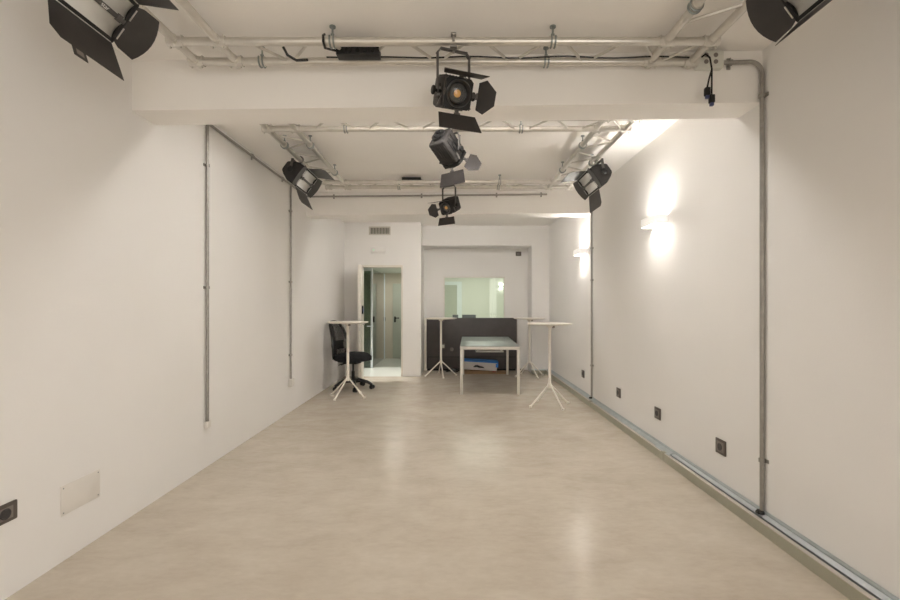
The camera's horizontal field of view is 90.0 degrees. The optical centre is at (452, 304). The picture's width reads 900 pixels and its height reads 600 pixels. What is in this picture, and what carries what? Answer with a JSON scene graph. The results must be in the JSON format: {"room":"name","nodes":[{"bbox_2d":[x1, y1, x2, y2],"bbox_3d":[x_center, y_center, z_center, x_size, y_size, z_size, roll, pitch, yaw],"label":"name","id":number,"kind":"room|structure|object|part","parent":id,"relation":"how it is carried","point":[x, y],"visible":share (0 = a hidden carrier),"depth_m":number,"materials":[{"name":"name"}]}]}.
{"room":"studio","nodes":[
{"label":"studio","id":0,"kind":"room"},
{"bbox_2d":[0,0,343,599],"bbox_3d":[-2.180,-0.110,1.825,0.100,3.020,14.250,0,0,0],"label":"wall","id":1,"kind":"structure","parent":0,"point":[103,205],"depth_m":2.88,"materials":[{"name":"white paint"}]},
{"bbox_2d":[0,499,16,525],"bbox_3d":[-2.120,0.984,2.137,0.019,0.093,0.077,0,0,0],"label":"wall socket","id":2,"kind":"object","parent":1,"relation":"attached to","point":[8,511],"visible":1,"depth_m":2.14,"materials":[{"name":"black plastic"}]},
{"bbox_2d":[60,469,99,516],"bbox_3d":[-2.127,1.069,2.575,0.006,0.164,0.270,0,0,0],"label":"access panel","id":3,"kind":"object","parent":1,"relation":"attached to","point":[73,495],"visible":1,"depth_m":2.56,"materials":[{"name":"white plastic"}]},
{"bbox_2d":[203,125,210,427],"bbox_3d":[-2.111,-0.248,3.870,0.037,2.607,0.065,0,0,0],"label":"conduit pipe","id":4,"kind":"object","parent":1,"relation":"attached to","point":[207,424],"visible":0.97,"depth_m":3.86,"materials":[{"name":"grey metal"}]},
{"bbox_2d":[288,186,293,386],"bbox_3d":[-2.105,-0.246,5.860,0.050,2.612,0.100,0,0,0],"label":"conduit pipe","id":5,"kind":"object","parent":1,"relation":"attached to","point":[291,380],"visible":1,"depth_m":5.85,"materials":[{"name":"grey metal"}]},
{"bbox_2d":[209,125,546,198],"bbox_3d":[-0.400,-1.565,4.874,3.460,0.065,3.278,0,0,0],"label":"conduit pipe","id":6,"kind":"object","parent":1,"relation":"attached to","point":[211,126],"visible":0.81,"depth_m":6.38,"materials":[{"name":"grey metal"}]},
{"bbox_2d":[364,273,400,357],"bbox_3d":[-1.800,0.285,10.415,2.100,2.230,2.970,0,0,0],"label":"wall","id":7,"kind":"structure","parent":0,"point":[390,278],"depth_m":11.80,"materials":[{"name":"paint"}]},
{"bbox_2d":[393,284,400,357],"bbox_3d":[-1.212,0.415,11.749,0.725,1.950,0.099,0,0,0],"label":"door","id":8,"kind":"structure","parent":7,"relation":"in","point":[396,287],"depth_m":11.77,"materials":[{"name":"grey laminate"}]},
{"bbox_2d":[364,268,400,272],"bbox_3d":[-1.755,-0.860,10.375,1.990,0.060,2.850,0,0,0],"label":"ceiling","id":9,"kind":"structure","parent":0,"point":[381,270],"depth_m":10.83,"materials":[{"name":"paint"}]},
{"bbox_2d":[344,222,423,375],"bbox_3d":[-1.380,-0.110,9.265,1.500,3.020,0.870,0,0,0],"label":"wall","id":10,"kind":"structure","parent":0,"point":[404,247],"depth_m":8.83,"materials":[{"name":"white paint"}]},
{"bbox_2d":[355,265,364,382],"bbox_3d":[-1.722,0.335,8.424,0.160,2.110,0.739,0,0,-7],"label":"door","id":11,"kind":"structure","parent":10,"relation":"in","point":[360,268],"depth_m":8.11,"materials":[{"name":"beige paint"}]},
{"bbox_3d":[-1.722,0.335,8.425,0.058,2.110,0.736,0,0,-7],"label":"panel","id":12,"kind":"part","parent":11,"relation":"part of","materials":[{"name":"beige paint"}]},
{"bbox_2d":[371,247,384,252],"bbox_3d":[-1.468,-1.076,8.813,0.285,0.124,0.032,0,0,0],"label":"emergency light","id":13,"kind":"object","parent":10,"relation":"attached to","point":[373,249],"visible":1,"depth_m":8.80,"materials":[{"name":"white paint"}]},
{"bbox_2d":[372,248,384,251],"bbox_3d":[-1.468,-1.076,8.807,0.255,0.096,0.004,0,0,0],"label":"diffuser","id":14,"kind":"object","parent":13,"relation":"attached to","point":[373,249],"depth_m":8.80,"materials":[{"name":"white paint"}]},
{"bbox_2d":[369,226,390,234],"bbox_3d":[-1.438,-1.455,8.823,0.424,0.166,0.014,0,0,0],"label":"air vent","id":15,"kind":"object","parent":10,"relation":"in","point":[373,230],"visible":1,"depth_m":8.82,"materials":[{"name":"metal"}]},
{"bbox_2d":[362,265,402,375],"bbox_3d":[-1.397,0.310,8.881,0.827,2.180,0.138,0,0,0],"label":"trim","id":16,"kind":"structure","parent":10,"relation":"attached to","point":[363,266],"depth_m":8.81,"materials":[{"name":"beige paint"}]},
{"bbox_2d":[5,358,849,599],"bbox_3d":[-0.340,1.440,3.250,4.820,0.080,17.100,0,0,0],"label":"floor","id":17,"kind":"structure","parent":0,"point":[416,488],"depth_m":2.94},
{"bbox_2d":[327,321,367,400],"bbox_3d":[-1.600,0.825,6.850,0.620,1.150,0.620,0,0,-45],"label":"bar table","id":18,"kind":"object","parent":17,"relation":"on","point":[347,323],"visible":1,"depth_m":6.83,"materials":[{"name":"beige paint"}]},
{"bbox_3d":[-1.668,1.249,6.705,0.023,0.286,0.304,0,0,25],"label":"leg","id":19,"kind":"part","parent":18,"relation":"part of","materials":[{"name":"beige paint"}]},
{"bbox_3d":[-1.455,1.249,6.782,0.304,0.286,0.023,0,0,25],"label":"leg","id":20,"kind":"part","parent":18,"relation":"part of","materials":[{"name":"beige paint"}]},
{"bbox_2d":[329,320,374,392],"bbox_3d":[-1.693,0.830,7.538,0.749,1.141,0.664,0,0,20],"label":"office chair","id":21,"kind":"object","parent":17,"relation":"on","point":[355,357],"visible":0.87,"depth_m":7.47,"materials":[{"name":"black fabric"}]},
{"bbox_3d":[-1.967,0.598,7.610,0.184,0.677,0.451,0,0,20],"label":"backrest frame","id":22,"kind":"part","parent":21,"relation":"part of","materials":[{"name":"black plastic"}]},
{"bbox_3d":[-1.660,0.855,7.498,0.560,0.137,0.500,0,0,20],"label":"seat","id":23,"kind":"part","parent":21,"relation":"part of","materials":[{"name":"black fabric"}]},
{"bbox_2d":[364,268,384,367],"bbox_3d":[-2.185,0.290,10.880,0.830,2.220,1.829,0,0,0],"label":"door","id":24,"kind":"structure","parent":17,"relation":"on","point":[377,326],"depth_m":10.69,"materials":[{"name":"white wood"}]},
{"bbox_3d":[-1.812,0.290,10.043,0.045,2.220,0.045,0,0,0],"label":"post","id":25,"kind":"part","parent":24,"relation":"part of","materials":[{"name":"white wood"}]},
{"bbox_3d":[-1.800,0.295,10.910,0.012,2.190,1.740,0,0,0],"label":"pane","id":26,"kind":"part","parent":24,"relation":"part of","materials":[{"name":"clear glass"}]},
{"bbox_3d":[-1.800,0.290,11.773,0.040,2.220,0.045,0,0,0],"label":"post","id":27,"kind":"part","parent":24,"relation":"part of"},
{"bbox_2d":[424,317,456,378],"bbox_3d":[-0.236,0.825,8.860,0.620,1.150,0.620,0,0,44],"label":"bar table","id":28,"kind":"object","parent":17,"relation":"on","point":[440,319],"visible":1,"depth_m":8.84,"materials":[{"name":"beige paint"}]},
{"bbox_2d":[445,368,459,371],"bbox_3d":[0.014,1.354,9.377,0.371,0.079,0.210,0,0,0],"label":"cable coil","id":29,"kind":"object","parent":17,"relation":"on","point":[447,369],"visible":0.83,"depth_m":9.31,"materials":[{"name":"black plastic"}]},
{"bbox_2d":[424,318,516,370],"bbox_3d":[0.378,0.838,9.636,1.985,1.125,0.109,0,0,0],"label":"board","id":30,"kind":"object","parent":17,"relation":"on","point":[453,330],"visible":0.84,"depth_m":9.60,"materials":[{"name":"black wood"}]},
{"bbox_2d":[464,370,505,373],"bbox_3d":[0.640,1.387,9.300,0.920,0.023,0.320,0,0,0],"label":"carton","id":31,"kind":"object","parent":17,"relation":"on","point":[497,371],"visible":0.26,"depth_m":9.17,"materials":[{"name":"brown cardboard"}]},
{"bbox_2d":[464,369,495,371],"bbox_3d":[0.540,1.363,9.313,0.680,0.026,0.294,0,0,0],"label":"flat box","id":32,"kind":"object","parent":31,"relation":"on","point":[465,370],"visible":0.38,"depth_m":9.17,"materials":[{"name":"brown cardboard"}]},
{"bbox_2d":[464,358,497,370],"bbox_3d":[0.573,1.230,9.300,0.704,0.234,0.288,0,0,0],"label":"cardboard box","id":33,"kind":"object","parent":32,"relation":"on","point":[469,364],"visible":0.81,"depth_m":9.16,"materials":[{"name":"white cardboard"}]},
{"bbox_2d":[460,337,519,394],"bbox_3d":[0.613,1.020,8.049,0.936,0.761,2.060,0,0,2],"label":"desk","id":34,"kind":"object","parent":17,"relation":"on","point":[480,344],"visible":1,"depth_m":7.11,"materials":[{"name":"metal"}]},
{"bbox_3d":[0.133,1.050,7.058,0.045,0.700,0.045,0,0,2],"label":"leg","id":35,"kind":"part","parent":34,"relation":"part of","materials":[{"name":"metal"}]},
{"bbox_2d":[476,350,503,351],"bbox_3d":[0.586,0.719,7.270,0.846,0.058,0.300,0,0,2],"label":"tray","id":36,"kind":"object","parent":34,"relation":"on","point":[476,350],"depth_m":7.13,"materials":[{"name":"white metal"}]},
{"bbox_3d":[0.613,0.675,8.049,0.936,0.050,2.060,0,0,2],"label":"frame","id":37,"kind":"part","parent":34,"relation":"part of","materials":[{"name":"metal"}]},
{"bbox_3d":[0.613,0.644,8.049,0.928,0.010,2.036,0,0,2],"label":"glass","id":38,"kind":"part","parent":34,"relation":"part of","materials":[{"name":"white glass"}]},
{"bbox_3d":[1.093,1.050,9.041,0.045,0.700,0.045,0,0,2],"label":"leg","id":39,"kind":"part","parent":34,"relation":"part of","materials":[{"name":"metal"}]},
{"bbox_3d":[1.023,1.050,7.027,0.045,0.700,0.045,0,0,2],"label":"leg","id":40,"kind":"part","parent":34,"relation":"part of","materials":[{"name":"metal"}]},
{"bbox_2d":[514,317,544,378],"bbox_3d":[1.500,0.825,8.840,0.618,1.150,0.618,0,0,18],"label":"bar table","id":41,"kind":"object","parent":17,"relation":"on","point":[528,319],"visible":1,"depth_m":8.82,"materials":[{"name":"beige paint"}]},
{"bbox_2d":[531,369,545,373],"bbox_3d":[1.740,1.355,9.152,0.280,0.090,0.093,0,0,0],"label":"cable trunking","id":42,"kind":"object","parent":17,"relation":"on","point":[543,371],"visible":0.91,"depth_m":9.11,"materials":[{"name":"grey plastic"}]},
{"bbox_2d":[527,322,572,410],"bbox_3d":[1.347,0.825,6.270,0.618,1.150,0.618,0,0,18],"label":"bar table","id":43,"kind":"object","parent":17,"relation":"on","point":[549,325],"visible":1,"depth_m":6.25,"materials":[{"name":"beige paint"}]},
{"bbox_3d":[1.198,1.249,6.210,0.304,0.286,0.023,0,0,-22],"label":"leg","id":44,"kind":"part","parent":43,"relation":"part of","materials":[{"name":"beige paint"}]},
{"bbox_3d":[1.407,1.249,6.121,0.023,0.286,0.304,0,0,-22],"label":"leg","id":45,"kind":"part","parent":43,"relation":"part of","materials":[{"name":"beige paint"}]},
{"bbox_3d":[1.496,1.249,6.330,0.304,0.286,0.023,0,0,-22],"label":"leg","id":46,"kind":"part","parent":43,"relation":"part of","materials":[{"name":"beige paint"}]},
{"bbox_2d":[546,369,899,599],"bbox_3d":[1.925,1.347,4.195,0.085,0.106,9.990,0,0,0],"label":"baseboard","id":47,"kind":"structure","parent":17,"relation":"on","point":[845,579],"depth_m":2.81,"materials":[{"name":"metal"}]},
{"bbox_3d":[1.927,1.317,6.575,0.063,0.016,5.230,0,0,0],"label":"lid","id":48,"kind":"part","parent":47,"relation":"part of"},
{"bbox_2d":[111,0,796,225],"bbox_3d":[-0.080,-1.660,2.250,4.300,0.080,15.100,0,0,0],"label":"ceiling","id":49,"kind":"structure","parent":0,"point":[356,155],"depth_m":2.76,"materials":[{"name":"paint"}]},
{"bbox_2d":[138,0,218,41],"bbox_3d":[-1.494,-1.556,0.692,0.306,0.127,3.783,0,0,0],"label":"lighting truss","id":50,"kind":"object","parent":49,"relation":"hanging from","point":[185,5],"visible":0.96,"depth_m":2.43,"materials":[{"name":"metal"}]},
{"bbox_2d":[48,0,177,80],"bbox_3d":[-1.512,-1.296,1.936,0.440,0.550,0.677,0,0,0],"label":"floodlight","id":51,"kind":"object","parent":50,"relation":"hanging from","point":[90,26],"visible":1,"depth_m":2.03,"materials":[{"name":"grey paint"}]},
{"bbox_3d":[-1.575,-1.142,1.930,0.052,0.174,0.380,0,0,0],"label":"barn door","id":52,"kind":"part","parent":51,"relation":"part of","materials":[{"name":"black metal"}]},
{"bbox_3d":[-1.543,-1.324,1.935,0.146,0.189,0.356,0,0,0],"label":"frame","id":53,"kind":"part","parent":51,"relation":"part of","materials":[{"name":"metal"}]},
{"bbox_3d":[-1.528,-1.312,2.194,0.141,0.189,0.160,0,0,0],"label":"barn door","id":54,"kind":"part","parent":51,"relation":"part of","materials":[{"name":"black metal"}]},
{"bbox_3d":[-1.381,-1.398,1.930,0.179,0.021,0.380,0,0,0],"label":"barn door","id":55,"kind":"part","parent":51,"relation":"part of","materials":[{"name":"black metal"}]},
{"bbox_2d":[270,132,343,182],"bbox_3d":[-1.488,-1.556,4.755,0.320,0.127,1.626,0,0,0],"label":"lighting truss","id":56,"kind":"object","parent":49,"relation":"hanging from","point":[310,145],"visible":0.98,"depth_m":4.47,"materials":[{"name":"metal"}]},
{"bbox_2d":[282,156,333,209],"bbox_3d":[-1.517,-1.306,4.741,0.440,0.530,0.677,0,0,0],"label":"floodlight","id":57,"kind":"object","parent":56,"relation":"hanging from","point":[305,180],"visible":0.97,"depth_m":4.66,"materials":[{"name":"black metal"}]},
{"bbox_3d":[-1.631,-1.364,4.514,0.064,0.061,0.058,0,0,0],"label":"tilt knob","id":58,"kind":"part","parent":57,"relation":"part of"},
{"bbox_3d":[-1.528,-1.288,4.482,0.147,0.194,0.159,0,0,0],"label":"barn door","id":59,"kind":"part","parent":57,"relation":"part of","materials":[{"name":"black metal"}]},
{"bbox_3d":[-1.572,-1.125,4.742,0.067,0.169,0.395,0,0,0],"label":"barn door","id":60,"kind":"part","parent":57,"relation":"part of","materials":[{"name":"black metal"}]},
{"bbox_3d":[-1.548,-1.304,4.740,0.146,0.189,0.356,0,0,0],"label":"frame","id":61,"kind":"part","parent":57,"relation":"part of","materials":[{"name":"black metal"}]},
{"bbox_3d":[-1.533,-1.292,4.999,0.141,0.189,0.160,0,0,0],"label":"barn door","id":62,"kind":"part","parent":57,"relation":"part of","materials":[{"name":"black metal"}]},
{"bbox_3d":[-1.386,-1.378,4.742,0.179,0.021,0.395,0,0,0],"label":"barn door","id":63,"kind":"part","parent":57,"relation":"part of","materials":[{"name":"black metal"}]},
{"bbox_2d":[165,24,720,68],"bbox_3d":[-0.058,-1.555,2.723,3.195,0.130,0.291,0,0,0],"label":"lighting truss","id":64,"kind":"object","parent":49,"relation":"hanging from","point":[181,42],"visible":0.92,"depth_m":2.67,"materials":[{"name":"metal"}]},
{"bbox_2d":[282,46,307,61],"bbox_3d":[-0.965,-1.523,2.749,0.159,0.063,0.028,0,0,-37],"label":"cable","id":65,"kind":"object","parent":64,"relation":"hanging from","point":[283,47],"visible":1,"depth_m":2.74,"materials":[{"name":"black plastic"}]},
{"bbox_3d":[-0.700,-1.587,2.615,0.035,0.066,0.036,0,0,0],"label":"threaded rod","id":66,"kind":"part","parent":64,"relation":"part of","materials":[{"name":"metal"}]},
{"bbox_2d":[322,33,380,59],"bbox_3d":[-0.596,-1.529,2.664,0.312,0.080,0.182,0,0,0],"label":"bar","id":67,"kind":"object","parent":64,"relation":"on","point":[345,53],"visible":0.94,"depth_m":2.69,"materials":[{"name":"black plastic"}]},
{"bbox_3d":[-0.570,-1.520,2.720,0.260,0.048,0.070,0,0,0],"label":"casing","id":68,"kind":"part","parent":67,"relation":"part of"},
{"bbox_2d":[431,32,495,132],"bbox_3d":[0.030,-1.279,2.598,0.325,0.581,0.434,0,0,-21],"label":"spotlight","id":69,"kind":"object","parent":64,"relation":"hanging from","point":[452,92],"visible":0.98,"depth_m":2.56,"materials":[{"name":"grey paint"}]},
{"bbox_3d":[-0.094,-1.230,2.578,0.056,0.051,0.052,0,0,-21],"label":"tilt knob","id":70,"kind":"part","parent":69,"relation":"part of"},
{"bbox_3d":[-0.048,-1.164,2.436,0.025,0.164,0.145,0,0,-5],"label":"barn door","id":71,"kind":"part","parent":69,"relation":"part of","materials":[{"name":"black metal"}]},
{"bbox_3d":[0.028,-1.198,2.550,0.164,0.158,0.086,0,0,-21],"label":"plate","id":72,"kind":"part","parent":69,"relation":"part of","materials":[{"name":"black metal"}]},
{"bbox_3d":[0.039,-1.037,2.557,0.260,0.097,0.029,0,0,-21],"label":"barn door","id":73,"kind":"part","parent":69,"relation":"part of","materials":[{"name":"black metal"}]},
{"bbox_3d":[0.061,-1.248,2.429,0.260,0.030,0.097,0,0,-21],"label":"barn door","id":74,"kind":"part","parent":69,"relation":"part of","materials":[{"name":"black metal"}]},
{"bbox_3d":[0.180,-1.169,2.536,0.142,0.162,0.047,0,0,35],"label":"barn door","id":75,"kind":"part","parent":69,"relation":"part of","materials":[{"name":"black metal"}]},
{"bbox_2d":[326,55,689,58],"bbox_3d":[0.340,-1.528,2.775,2.240,0.016,0.022,0,0,0],"label":"power cable","id":76,"kind":"object","parent":64,"relation":"attached to","point":[558,55],"visible":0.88,"depth_m":2.77,"materials":[{"name":"black plastic"}]},
{"bbox_3d":[0.585,-1.587,2.830,0.035,0.066,0.036,0,0,0],"label":"threaded rod","id":77,"kind":"part","parent":64,"relation":"part of","materials":[{"name":"metal"}]},
{"bbox_3d":[0.580,-1.587,2.615,0.035,0.066,0.036,0,0,0],"label":"threaded rod","id":78,"kind":"part","parent":64,"relation":"part of","materials":[{"name":"metal"}]},
{"bbox_2d":[132,51,761,124],"bbox_3d":[-0.080,-1.455,3.047,4.109,0.330,0.245,0,0,2],"label":"beam","id":79,"kind":"structure","parent":49,"relation":"attached to","point":[164,92],"depth_m":2.95,"materials":[{"name":"paint"}]},
{"bbox_2d":[694,51,723,70],"bbox_3d":[1.620,-1.547,2.848,0.170,0.110,0.052,0,0,0],"label":"box","id":80,"kind":"object","parent":79,"relation":"attached to","point":[717,57],"visible":0.86,"depth_m":2.83,"materials":[{"name":"white plastic"}]},
{"bbox_2d":[701,53,714,106],"bbox_3d":[1.586,-1.399,2.798,0.061,0.335,0.056,0,0,0],"label":"lead","id":81,"kind":"object","parent":80,"relation":"hanging from","point":[708,91],"visible":1,"depth_m":2.78,"materials":[{"name":"black plastic"}]},
{"bbox_3d":[1.581,-1.433,2.803,0.052,0.267,0.046,0,0,0],"label":"cord","id":82,"kind":"part","parent":81,"relation":"part of","materials":[{"name":"black plastic"}]},
{"bbox_3d":[1.576,-1.455,2.796,0.065,0.223,0.030,0,0,42],"label":"cord","id":83,"kind":"part","parent":81,"relation":"part of","materials":[{"name":"black plastic"}]},
{"bbox_2d":[321,174,572,189],"bbox_3d":[-0.058,-1.555,5.720,3.195,0.130,0.316,0,0,0],"label":"lighting truss","id":84,"kind":"object","parent":49,"relation":"hanging from","point":[345,186],"visible":0.85,"depth_m":5.74,"materials":[{"name":"metal"}]},
{"bbox_2d":[402,177,421,179],"bbox_3d":[-0.457,-1.557,5.650,0.370,0.077,0.087,0,0,-4],"label":"bar","id":85,"kind":"object","parent":84,"relation":"on","point":[403,178],"visible":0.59,"depth_m":5.61,"materials":[{"name":"black plastic"}]},
{"bbox_2d":[428,185,460,225],"bbox_3d":[-0.084,-1.278,5.579,0.324,0.584,0.452,0,0,43],"label":"spotlight","id":86,"kind":"object","parent":84,"relation":"hanging from","point":[449,205],"visible":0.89,"depth_m":5.56,"materials":[{"name":"grey paint"}]},
{"bbox_3d":[-0.242,-1.167,5.578,0.142,0.159,0.059,0,0,-16],"label":"barn door","id":87,"kind":"part","parent":86,"relation":"part of","materials":[{"name":"black metal"}]},
{"bbox_3d":[-0.089,-1.196,5.545,0.164,0.155,0.092,0,0,35],"label":"plate","id":88,"kind":"part","parent":86,"relation":"part of","materials":[{"name":"black metal"}]},
{"bbox_3d":[-0.074,-1.035,5.544,0.260,0.098,0.025,0,0,35],"label":"barn door","id":89,"kind":"part","parent":86,"relation":"part of","materials":[{"name":"black metal"}]},
{"bbox_2d":[306,191,590,218],"bbox_3d":[-0.080,-1.460,6.585,4.114,0.320,0.290,0,0,2],"label":"beam","id":90,"kind":"structure","parent":49,"relation":"attached to","point":[555,203],"depth_m":6.46,"materials":[{"name":"paint"}]},
{"bbox_2d":[259,119,641,133],"bbox_3d":[-0.058,-1.555,3.795,3.195,0.130,0.306,0,0,0],"label":"lighting truss","id":91,"kind":"object","parent":49,"relation":"hanging from","point":[596,127],"visible":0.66,"depth_m":3.89,"materials":[{"name":"metal"}]},
{"bbox_2d":[429,128,481,187],"bbox_3d":[0.006,-1.312,3.866,0.385,0.516,0.343,0,0,25],"label":"spotlight","id":92,"kind":"object","parent":91,"relation":"hanging from","point":[444,144],"visible":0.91,"depth_m":3.86,"materials":[{"name":"grey paint"}]},
{"bbox_3d":[-0.013,-1.109,3.953,0.291,0.111,0.022,0,0,40],"label":"barn door","id":93,"kind":"part","parent":92,"relation":"part of","materials":[{"name":"black metal"}]},
{"bbox_3d":[0.015,-1.282,3.964,0.184,0.164,0.123,0,0,40],"label":"plate","id":94,"kind":"part","parent":92,"relation":"part of","materials":[{"name":"black metal"}]},
{"bbox_3d":[0.169,-1.240,3.921,0.168,0.171,0.066,0,0,-20],"label":"barn door","id":95,"kind":"part","parent":92,"relation":"part of","materials":[{"name":"black metal"}]},
{"bbox_2d":[551,132,622,182],"bbox_3d":[1.367,-1.556,4.755,0.330,0.127,1.626,0,0,0],"label":"lighting truss","id":96,"kind":"object","parent":49,"relation":"hanging from","point":[582,145],"visible":0.91,"depth_m":4.53,"materials":[{"name":"metal"}]},
{"bbox_2d":[560,157,611,212],"bbox_3d":[1.397,-1.288,4.741,0.440,0.566,0.677,0,0,0],"label":"floodlight","id":97,"kind":"object","parent":96,"relation":"hanging from","point":[589,182],"visible":0.97,"depth_m":4.66,"materials":[{"name":"grey paint"}]},
{"bbox_3d":[1.266,-1.353,4.742,0.179,0.021,0.395,0,0,0],"label":"barn door","id":98,"kind":"part","parent":97,"relation":"part of","materials":[{"name":"black metal"}]},
{"bbox_3d":[1.413,-1.267,4.999,0.141,0.189,0.160,0,0,0],"label":"barn door","id":99,"kind":"part","parent":97,"relation":"part of","materials":[{"name":"black metal"}]},
{"bbox_3d":[1.428,-1.279,4.740,0.146,0.189,0.356,0,0,0],"label":"frame","id":100,"kind":"part","parent":97,"relation":"part of","materials":[{"name":"black metal"}]},
{"bbox_3d":[1.408,-1.263,4.482,0.147,0.194,0.159,0,0,0],"label":"barn door","id":101,"kind":"part","parent":97,"relation":"part of","materials":[{"name":"black metal"}]},
{"bbox_3d":[1.494,-1.094,4.742,0.021,0.179,0.395,0,0,0],"label":"barn door","id":102,"kind":"part","parent":97,"relation":"part of","materials":[{"name":"black metal"}]},
{"bbox_3d":[1.511,-1.339,4.514,0.064,0.061,0.058,0,0,0],"label":"tilt knob","id":103,"kind":"part","parent":97,"relation":"part of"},
{"bbox_2d":[665,0,746,41],"bbox_3d":[1.367,-1.556,0.692,0.330,0.127,3.783,0,0,0],"label":"lighting truss","id":104,"kind":"object","parent":49,"relation":"hanging from","point":[694,7],"visible":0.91,"depth_m":2.38,"materials":[{"name":"metal"}]},
{"bbox_2d":[746,0,831,45],"bbox_3d":[1.377,-1.322,1.736,0.440,0.497,0.677,0,0,0],"label":"floodlight","id":105,"kind":"object","parent":104,"relation":"hanging from","point":[772,19],"visible":1,"depth_m":1.96,"materials":[{"name":"grey paint"}]},
{"bbox_3d":[1.393,-1.282,1.994,0.141,0.189,0.160,0,0,0],"label":"barn door","id":106,"kind":"part","parent":105,"relation":"part of","materials":[{"name":"black metal"}]},
{"bbox_3d":[1.408,-1.294,1.735,0.146,0.189,0.356,0,0,0],"label":"frame","id":107,"kind":"part","parent":105,"relation":"part of","materials":[{"name":"black metal"}]},
{"bbox_3d":[1.400,-1.137,1.723,0.131,0.126,0.366,0,0,0],"label":"barn door","id":108,"kind":"part","parent":105,"relation":"part of","materials":[{"name":"black metal"}]},
{"bbox_2d":[445,278,503,317],"bbox_3d":[0.535,0.100,11.400,3.130,2.600,3.200,0,0,0],"label":"wall","id":109,"kind":"structure","parent":0,"point":[481,297],"depth_m":12.90,"materials":[{"name":"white paint"}]},
{"bbox_2d":[445,282,461,317],"bbox_3d":[-0.300,0.365,12.875,1.100,2.070,0.050,0,0,0],"label":"door","id":110,"kind":"structure","parent":109,"relation":"in","point":[453,290],"depth_m":12.87,"materials":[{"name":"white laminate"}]},
{"bbox_2d":[424,249,527,369],"bbox_3d":[0.610,-0.110,9.750,2.720,3.020,0.100,0,0,0],"label":"wall","id":111,"kind":"structure","parent":0,"point":[439,264],"depth_m":9.70,"materials":[{"name":"white paint"}]},
{"bbox_2d":[444,277,504,317],"bbox_3d":[0.460,-0.115,9.724,1.320,0.990,0.072,0,0,0],"label":"window","id":112,"kind":"structure","parent":111,"relation":"in","point":[444,277],"depth_m":9.69,"materials":[{"name":"white plastic"}]},
{"bbox_2d":[422,226,548,371],"bbox_3d":[0.670,-0.110,9.450,2.600,3.020,0.500,0,0,0],"label":"wall","id":113,"kind":"structure","parent":0,"point":[535,239],"depth_m":9.20,"materials":[{"name":"white paint"}]},
{"bbox_2d":[549,0,899,598],"bbox_3d":[2.020,-0.110,2.250,0.100,3.020,15.100,0,0,0],"label":"wall","id":114,"kind":"structure","parent":0,"point":[676,303],"depth_m":2.73,"materials":[{"name":"white paint"}]},
{"bbox_2d":[573,248,586,255],"bbox_3d":[1.907,-0.791,6.745,0.124,0.082,0.310,0,0,0],"label":"wall sconce","id":115,"kind":"object","parent":114,"relation":"attached to","point":[580,251],"visible":1,"depth_m":6.62,"materials":[{"name":"white"}]},
{"bbox_2d":[590,212,593,396],"bbox_3d":[1.951,-0.124,6.335,0.037,2.852,0.065,0,0,0],"label":"conduit pipe","id":116,"kind":"object","parent":114,"relation":"attached to","point":[591,247],"visible":0.98,"depth_m":6.33,"materials":[{"name":"grey metal"}]},
{"bbox_2d":[616,387,620,397],"bbox_3d":[1.961,1.040,5.340,0.017,0.110,0.120,0,0,0],"label":"wall socket","id":117,"kind":"object","parent":114,"relation":"attached to","point":[618,390],"visible":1,"depth_m":5.32,"materials":[{"name":"black plastic"}]},
{"bbox_2d":[641,214,667,228],"bbox_3d":[1.907,-0.791,4.270,0.124,0.082,0.300,0,0,0],"label":"wall sconce","id":118,"kind":"object","parent":114,"relation":"attached to","point":[656,220],"visible":1,"depth_m":4.20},
{"bbox_2d":[654,406,660,420],"bbox_3d":[1.961,1.040,4.320,0.017,0.110,0.120,0,0,0],"label":"wall socket","id":119,"kind":"object","parent":114,"relation":"attached to","point":[657,411],"visible":1,"depth_m":4.31,"materials":[{"name":"black plastic"}]},
{"bbox_2d":[715,437,725,456],"bbox_3d":[1.961,1.040,3.300,0.017,0.110,0.120,0,0,0],"label":"wall socket","id":120,"kind":"object","parent":114,"relation":"attached to","point":[720,445],"visible":1,"depth_m":3.29,"materials":[{"name":"black plastic"}]},
{"bbox_2d":[724,58,768,510],"bbox_3d":[1.835,-0.134,2.841,0.272,2.872,0.070,0,0,0],"label":"conduit pipe","id":121,"kind":"object","parent":114,"relation":"attached to","point":[728,62],"visible":0.99,"depth_m":2.83,"materials":[{"name":"grey metal"}]},
{"bbox_3d":[0.585,1.440,11.350,3.030,0.080,3.100,0,0,0],"label":"floor","id":122,"kind":"structure","parent":0,"visible":0},
{"bbox_3d":[0.350,1.032,10.550,1.500,0.735,0.700,0,0,0],"label":"desk","id":123,"kind":"object","parent":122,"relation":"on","visible":0},
{"bbox_2d":[462,315,475,317],"bbox_3d":[0.370,0.445,10.450,0.320,0.439,0.160,0,0,0],"label":"monitor","id":124,"kind":"object","parent":123,"relation":"on","point":[463,316],"visible":0.09,"depth_m":10.43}
]}

